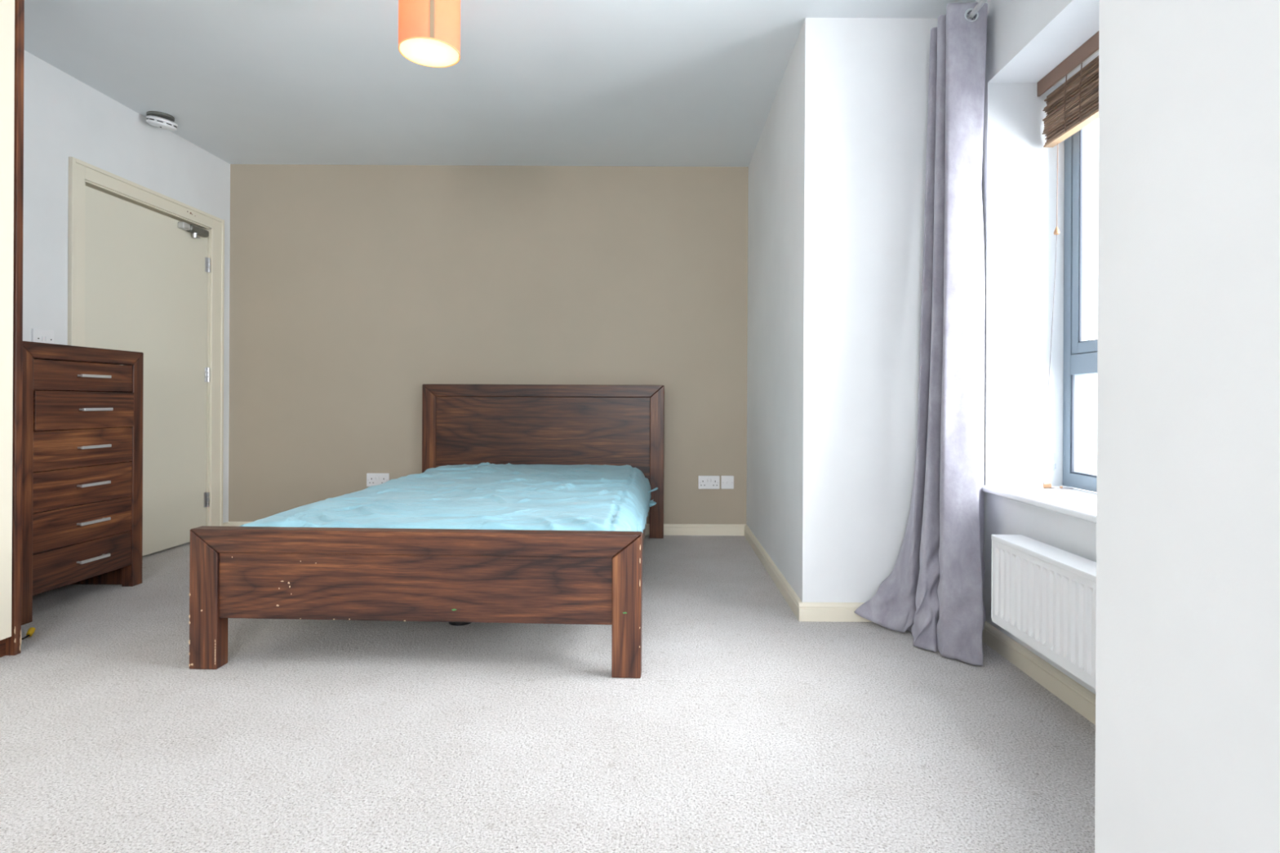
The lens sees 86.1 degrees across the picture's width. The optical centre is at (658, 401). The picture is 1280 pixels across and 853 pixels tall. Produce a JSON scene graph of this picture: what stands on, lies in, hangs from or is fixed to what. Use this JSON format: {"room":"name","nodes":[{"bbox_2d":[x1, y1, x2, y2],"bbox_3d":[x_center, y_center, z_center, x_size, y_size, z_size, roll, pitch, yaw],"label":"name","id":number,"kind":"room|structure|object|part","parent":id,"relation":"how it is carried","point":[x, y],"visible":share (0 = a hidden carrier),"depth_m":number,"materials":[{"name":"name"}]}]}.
{"room":"bedroom","nodes":[
{"label":"bedroom","id":0,"kind":"room"},
{"bbox_2d":[22,49,230,523],"bbox_3d":[-2.865,-0.297,1.129,0.140,2.500,6.657,0,0,0],"label":"wall","id":1,"kind":"structure","parent":0,"point":[64,117],"depth_m":3.26,"materials":[{"name":"white paint"}]},
{"bbox_2d":[31,328,53,343],"bbox_3d":[-2.789,-0.284,3.102,0.013,0.086,0.104,0,0,0],"label":"light switch","id":2,"kind":"object","parent":1,"relation":"attached to","point":[40,335],"visible":0.77,"depth_m":3.09,"materials":[{"name":"white plastic"}]},
{"bbox_2d":[67,156,224,555],"bbox_3d":[-2.826,-0.153,3.803,0.140,2.012,1.135,0,0,0],"label":"door","id":3,"kind":"structure","parent":1,"relation":"in","point":[146,266],"depth_m":3.86,"materials":[{"name":"beige paint"}]},
{"bbox_3d":[-2.777,-1.028,4.003,0.038,0.038,0.057,0,0,0],"label":"plate","id":4,"kind":"part","parent":3,"relation":"part of","materials":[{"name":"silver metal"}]},
{"bbox_2d":[222,521,229,526],"bbox_3d":[-2.793,0.817,4.405,0.016,0.072,0.071,0,0,0],"label":"baseboard","id":5,"kind":"structure","parent":1,"relation":"attached to","point":[224,524],"depth_m":4.41,"materials":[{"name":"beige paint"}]},
{"bbox_2d":[228,164,748,524],"bbox_3d":[-1.148,-0.338,4.507,3.494,2.400,0.100,0,0,0],"label":"wall","id":6,"kind":"structure","parent":0,"point":[354,289],"depth_m":4.46,"materials":[{"name":"beige paint"}]},
{"bbox_2d":[366,473,389,486],"bbox_3d":[-1.825,0.509,4.449,0.146,0.086,0.017,0,0,0],"label":"wall socket","id":7,"kind":"object","parent":6,"relation":"attached to","point":[372,479],"visible":0.84,"depth_m":4.45,"materials":[{"name":"white plastic"}]},
{"bbox_2d":[227,521,746,535],"bbox_3d":[-1.114,0.826,4.449,3.374,0.072,0.016,0,0,0],"label":"baseboard","id":8,"kind":"structure","parent":6,"relation":"attached to","point":[668,529],"depth_m":4.44,"materials":[{"name":"beige paint"}]},
{"bbox_2d":[697,475,719,488],"bbox_3d":[0.328,0.526,4.449,0.138,0.086,0.017,0,0,0],"label":"wall socket","id":9,"kind":"object","parent":6,"relation":"attached to","point":[704,482],"visible":1,"depth_m":4.45,"materials":[{"name":"white plastic"}]},
{"bbox_2d":[720,475,733,488],"bbox_3d":[0.449,0.525,4.450,0.082,0.086,0.014,0,0,0],"label":"outlet","id":10,"kind":"object","parent":6,"relation":"attached to","point":[726,482],"visible":1,"depth_m":4.45,"materials":[{"name":"white plastic"}]},
{"bbox_2d":[23,0,976,166],"bbox_3d":[-0.790,-1.586,1.129,4.197,0.100,6.857,0,0,0],"label":"ceiling","id":11,"kind":"structure","parent":0,"point":[533,82],"depth_m":3.21,"materials":[{"name":"paint"}]},
{"bbox_2d":[146,111,177,130],"bbox_3d":[-2.685,-1.508,3.701,0.139,0.075,0.139,0,0,0],"label":"smoke detector","id":12,"kind":"object","parent":11,"relation":"attached to","point":[156,118],"visible":1,"depth_m":3.66,"materials":[{"name":"white plastic"}]},
{"bbox_2d":[398,0,460,67],"bbox_3d":[-0.768,-1.353,2.300,0.199,0.365,0.199,0,0,0],"label":"pendant lamp","id":13,"kind":"object","parent":11,"relation":"hanging from","point":[429,30],"visible":1,"depth_m":2.24,"materials":[{"name":"orange fabric"}]},
{"bbox_2d":[400,37,458,66],"bbox_3d":[-0.769,-1.174,2.300,0.189,0.002,0.189,0,0,0],"label":"diffuser","id":14,"kind":"object","parent":13,"relation":"attached to","point":[425,51],"depth_m":2.29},
{"bbox_2d":[0,535,1095,852],"bbox_3d":[-0.803,0.914,1.129,4.197,0.100,6.857,0,0,0],"label":"floor","id":15,"kind":"structure","parent":0,"point":[747,726],"depth_m":1.79,"materials":[{"name":"beige carpet"}]},
{"bbox_2d":[0,0,24,657],"bbox_3d":[-2.460,-0.325,1.330,0.631,2.360,2.000,0,0,0],"label":"wardrobe","id":16,"kind":"object","parent":15,"relation":"on","point":[11,11],"visible":1,"depth_m":2.29,"materials":[{"name":"brown wood"}]},
{"bbox_3d":[-2.180,-0.342,2.062,0.020,2.266,0.482,0,0,0],"label":"door","id":17,"kind":"part","parent":16,"relation":"part of","materials":[{"name":"beige"}]},
{"bbox_2d":[21,626,35,639],"bbox_3d":[-2.444,0.839,2.434,0.355,0.031,0.085,0,0,-11],"label":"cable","id":18,"kind":"object","parent":15,"relation":"on","point":[30,632],"visible":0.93,"depth_m":2.48,"materials":[{"name":"yellow plastic"}]},
{"bbox_2d":[21,341,143,625],"bbox_3d":[-2.581,0.311,2.909,0.372,1.087,0.627,0,0,0],"label":"dresser","id":19,"kind":"object","parent":15,"relation":"on","point":[82,517],"visible":0.92,"depth_m":2.88,"materials":[{"name":"brown wood"}]},
{"bbox_3d":[-2.594,0.312,2.626,0.335,1.085,0.062,0,0,0],"label":"panel","id":20,"kind":"part","parent":19,"relation":"part of","materials":[{"name":"brown wood"}]},
{"bbox_3d":[-2.760,0.285,2.909,0.013,0.937,0.587,0,0,0],"label":"panel","id":21,"kind":"part","parent":19,"relation":"part of","materials":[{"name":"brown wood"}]},
{"bbox_3d":[-2.603,0.749,2.909,0.307,0.020,0.567,0,0,0],"label":"panel","id":22,"kind":"part","parent":19,"relation":"part of","materials":[{"name":"brown wood"}]},
{"bbox_3d":[-2.588,0.675,2.909,0.311,0.157,0.499,0,0,0],"label":"drawer","id":23,"kind":"part","parent":19,"relation":"part of","materials":[{"name":"brown wood"}]},
{"bbox_3d":[-2.587,0.515,2.909,0.311,0.157,0.499,0,0,0],"label":"drawer","id":24,"kind":"part","parent":19,"relation":"part of","materials":[{"name":"brown wood"}]},
{"bbox_3d":[-2.586,0.355,2.909,0.311,0.157,0.499,0,0,0],"label":"drawer","id":25,"kind":"part","parent":19,"relation":"part of","materials":[{"name":"brown wood"}]},
{"bbox_3d":[-2.585,0.195,2.909,0.313,0.157,0.499,0,0,0],"label":"drawer","id":26,"kind":"part","parent":19,"relation":"part of","materials":[{"name":"brown wood"}]},
{"bbox_3d":[-2.584,-0.106,2.909,0.311,0.120,0.499,0,0,0],"label":"drawer","id":27,"kind":"part","parent":19,"relation":"part of","materials":[{"name":"brown wood"}]},
{"bbox_3d":[-2.581,0.035,2.909,0.319,0.157,0.499,0,0,0],"label":"drawer","id":28,"kind":"part","parent":19,"relation":"part of","materials":[{"name":"brown wood"}]},
{"bbox_3d":[-2.419,0.673,2.929,0.028,0.012,0.150,0,0,0],"label":"handle","id":29,"kind":"part","parent":19,"relation":"part of","materials":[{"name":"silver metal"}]},
{"bbox_3d":[-2.418,0.513,2.929,0.028,0.012,0.150,0,0,0],"label":"handle","id":30,"kind":"part","parent":19,"relation":"part of","materials":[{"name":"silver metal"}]},
{"bbox_3d":[-2.417,0.353,2.929,0.028,0.012,0.150,0,0,0],"label":"handle","id":31,"kind":"part","parent":19,"relation":"part of","materials":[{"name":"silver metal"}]},
{"bbox_3d":[-2.414,0.193,2.929,0.028,0.012,0.150,0,0,0],"label":"handle","id":32,"kind":"part","parent":19,"relation":"part of","materials":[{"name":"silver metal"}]},
{"bbox_3d":[-2.414,-0.108,2.929,0.028,0.012,0.150,0,0,0],"label":"handle","id":33,"kind":"part","parent":19,"relation":"part of","materials":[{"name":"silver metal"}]},
{"bbox_3d":[-2.407,0.033,2.929,0.028,0.012,0.150,0,0,0],"label":"handle","id":34,"kind":"part","parent":19,"relation":"part of","materials":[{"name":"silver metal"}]},
{"bbox_3d":[-2.594,0.312,3.191,0.335,1.085,0.062,0,0,0],"label":"panel","id":35,"kind":"part","parent":19,"relation":"part of","materials":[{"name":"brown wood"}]},
{"bbox_2d":[188,384,664,678],"bbox_3d":[-0.740,0.378,3.285,1.548,0.972,2.289,0,0,0],"label":"frame","id":36,"kind":"object","parent":15,"relation":"on","point":[458,577],"visible":0.92,"depth_m":2.19,"materials":[{"name":"brown wood"}]},
{"bbox_3d":[-1.460,0.636,2.223,0.094,0.449,0.061,0,0,0],"label":"footboard leg","id":37,"kind":"part","parent":36,"relation":"part of","materials":[{"name":"brown wood"}]},
{"bbox_3d":[-0.780,0.594,2.196,1.270,0.213,0.036,0,0,2],"label":"footboard panel","id":38,"kind":"part","parent":36,"relation":"part of","materials":[{"name":"brown wood"}]},
{"bbox_3d":[-0.779,0.450,2.197,1.448,0.075,0.058,0,0,2],"label":"footboard rail","id":39,"kind":"part","parent":36,"relation":"part of","materials":[{"name":"brown wood"}]},
{"bbox_3d":[-1.469,0.375,4.401,0.089,0.970,0.057,0,0,0],"label":"headboard leg","id":40,"kind":"part","parent":36,"relation":"part of","materials":[{"name":"brown wood"}]},
{"bbox_2d":[240,462,657,533],"bbox_3d":[-0.706,0.519,3.284,1.411,0.292,2.092,0,0,0],"label":"mattress","id":41,"kind":"object","parent":36,"relation":"on","point":[486,495],"visible":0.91,"depth_m":2.73,"materials":[{"name":"teal fabric"}]},
{"bbox_3d":[-0.739,0.307,4.381,1.371,0.674,0.033,0,0,1],"label":"headboard panel","id":42,"kind":"part","parent":36,"relation":"part of","materials":[{"name":"brown wood"}]},
{"bbox_3d":[-0.737,-0.069,4.383,1.542,0.078,0.055,0,0,1],"label":"headboard rail","id":43,"kind":"part","parent":36,"relation":"part of","materials":[{"name":"brown wood"}]},
{"bbox_3d":[-0.099,0.643,2.172,0.094,0.449,0.061,0,0,0],"label":"footboard leg","id":44,"kind":"part","parent":36,"relation":"part of","materials":[{"name":"brown wood"}]},
{"bbox_3d":[-0.081,0.600,3.268,0.022,0.155,2.155,0,0,0],"label":"rail","id":45,"kind":"part","parent":36,"relation":"part of","materials":[{"name":"brown wood"}]},
{"bbox_3d":[-0.010,0.383,4.364,0.089,0.970,0.057,0,0,0],"label":"headboard leg","id":46,"kind":"part","parent":36,"relation":"part of","materials":[{"name":"brown wood"}]},
{"bbox_2d":[746,17,937,602],"bbox_3d":[1.190,-0.326,3.640,1.223,2.400,1.833,0,0,0],"label":"wall","id":47,"kind":"structure","parent":0,"point":[837,166],"depth_m":2.72,"materials":[{"name":"white paint"}]},
{"bbox_2d":[744,524,802,619],"bbox_3d":[0.565,0.835,3.583,0.016,0.072,1.717,0,0,0],"label":"baseboard","id":48,"kind":"structure","parent":47,"relation":"attached to","point":[793,600],"depth_m":3.29,"materials":[{"name":"beige paint"}]},
{"bbox_2d":[798,602,871,622],"bbox_3d":[0.876,0.837,2.716,0.639,0.072,0.016,0,0,0],"label":"baseboard","id":49,"kind":"structure","parent":47,"relation":"attached to","point":[807,611],"depth_m":2.71,"materials":[{"name":"beige paint"}]},
{"bbox_2d":[974,0,1099,694],"bbox_3d":[1.412,-0.325,1.812,0.420,2.400,1.824,0,0,0],"label":"wall","id":50,"kind":"structure","parent":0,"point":[1027,39],"depth_m":2.51,"materials":[{"name":"white paint"}]},
{"bbox_2d":[967,0,986,18],"bbox_3d":[1.151,-1.376,1.826,0.112,0.050,1.748,0,0,0],"label":"pole","id":51,"kind":"object","parent":50,"relation":"attached to","point":[981,2],"visible":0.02,"depth_m":2.39,"materials":[{"name":"grey metal"}]},
{"bbox_2d":[854,2,987,666],"bbox_3d":[1.029,-0.277,2.522,0.302,2.290,0.529,0,0,-28],"label":"curtain","id":52,"kind":"object","parent":51,"relation":"hanging from","point":[933,591],"visible":1,"depth_m":2.43,"materials":[{"name":"grey fabric"}]},
{"bbox_2d":[982,621,1095,724],"bbox_3d":[1.188,0.838,1.804,0.016,0.072,1.808,0,0,0],"label":"baseboard","id":53,"kind":"structure","parent":50,"relation":"attached to","point":[1080,699],"depth_m":2.10,"materials":[{"name":"beige paint"}]},
{"bbox_2d":[982,123,1097,523],"bbox_3d":[1.366,-0.418,1.799,0.372,1.497,1.438,0,0,0],"label":"window","id":54,"kind":"structure","parent":50,"relation":"attached to","point":[1080,353],"depth_m":2.43,"materials":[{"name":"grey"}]},
{"bbox_3d":[1.332,0.319,1.799,0.312,0.022,1.438,0,0,0],"label":"sill","id":55,"kind":"part","parent":54,"relation":"part of","materials":[{"name":"white paint"}]},
{"bbox_3d":[1.517,-0.429,1.803,0.070,1.474,1.404,0,0,0],"label":"frame","id":56,"kind":"part","parent":54,"relation":"part of","materials":[{"name":"blue"}]},
{"bbox_3d":[1.507,-0.640,2.146,0.043,0.939,0.625,0,0,0],"label":"sash","id":57,"kind":"part","parent":54,"relation":"part of","materials":[{"name":"blue"}]},
{"bbox_2d":[991,534,1096,688],"bbox_3d":[1.132,0.651,1.720,0.128,0.446,0.962,0,0,0],"label":"radiator","id":58,"kind":"object","parent":50,"relation":"attached to","point":[1044,595],"visible":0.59,"depth_m":1.90,"materials":[{"name":"white metal"}]},
{"bbox_2d":[991,534,1096,582],"bbox_3d":[1.119,0.436,1.720,0.098,0.016,0.960,0,0,0],"label":"grille","id":59,"kind":"object","parent":58,"relation":"attached to","point":[1078,568],"depth_m":1.92,"materials":[{"name":"white metal"}]},
{"bbox_2d":[1037,31,1098,488],"bbox_3d":[1.413,-0.429,1.806,0.109,1.475,1.392,0,0,0],"label":"blind","id":60,"kind":"object","parent":50,"relation":"attached to","point":[1073,105],"visible":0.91,"depth_m":2.33,"materials":[{"name":"brown wood"}]},
{"bbox_3d":[1.410,-0.145,2.421,0.112,0.905,0.049,0,0,18],"label":"loose cord","id":61,"kind":"part","parent":60,"relation":"part of","materials":[{"name":"white fabric"}]},
{"bbox_3d":[1.420,-0.610,2.440,0.019,0.028,0.019,0,0,0],"label":"cord pull","id":62,"kind":"part","parent":60,"relation":"part of","materials":[{"name":"brown wood"}]},
{"bbox_3d":[1.422,-0.777,2.440,0.004,0.315,0.003,0,0,0],"label":"pull cord","id":63,"kind":"part","parent":60,"relation":"part of","materials":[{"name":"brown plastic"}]},
{"bbox_3d":[1.393,-1.031,2.342,0.011,0.213,0.003,0,0,0],"label":"lift cord","id":64,"kind":"part","parent":60,"relation":"part of","materials":[{"name":"brown fabric"}]},
{"bbox_3d":[1.419,-1.155,1.801,0.035,0.023,1.362,0,0,0],"label":"head rail","id":65,"kind":"part","parent":60,"relation":"part of","materials":[{"name":"brown wood"}]},
{"bbox_3d":[1.393,-1.031,2.257,0.011,0.213,0.003,0,0,0],"label":"lift cord","id":66,"kind":"part","parent":60,"relation":"part of","materials":[{"name":"brown fabric"}]},
{"bbox_2d":[1094,0,1279,852],"bbox_3d":[1.190,-0.326,-0.700,1.223,2.400,3.200,0,0,0],"label":"wall","id":67,"kind":"structure","parent":0,"point":[1188,650],"depth_m":0.74,"materials":[{"name":"white paint"}]}
]}

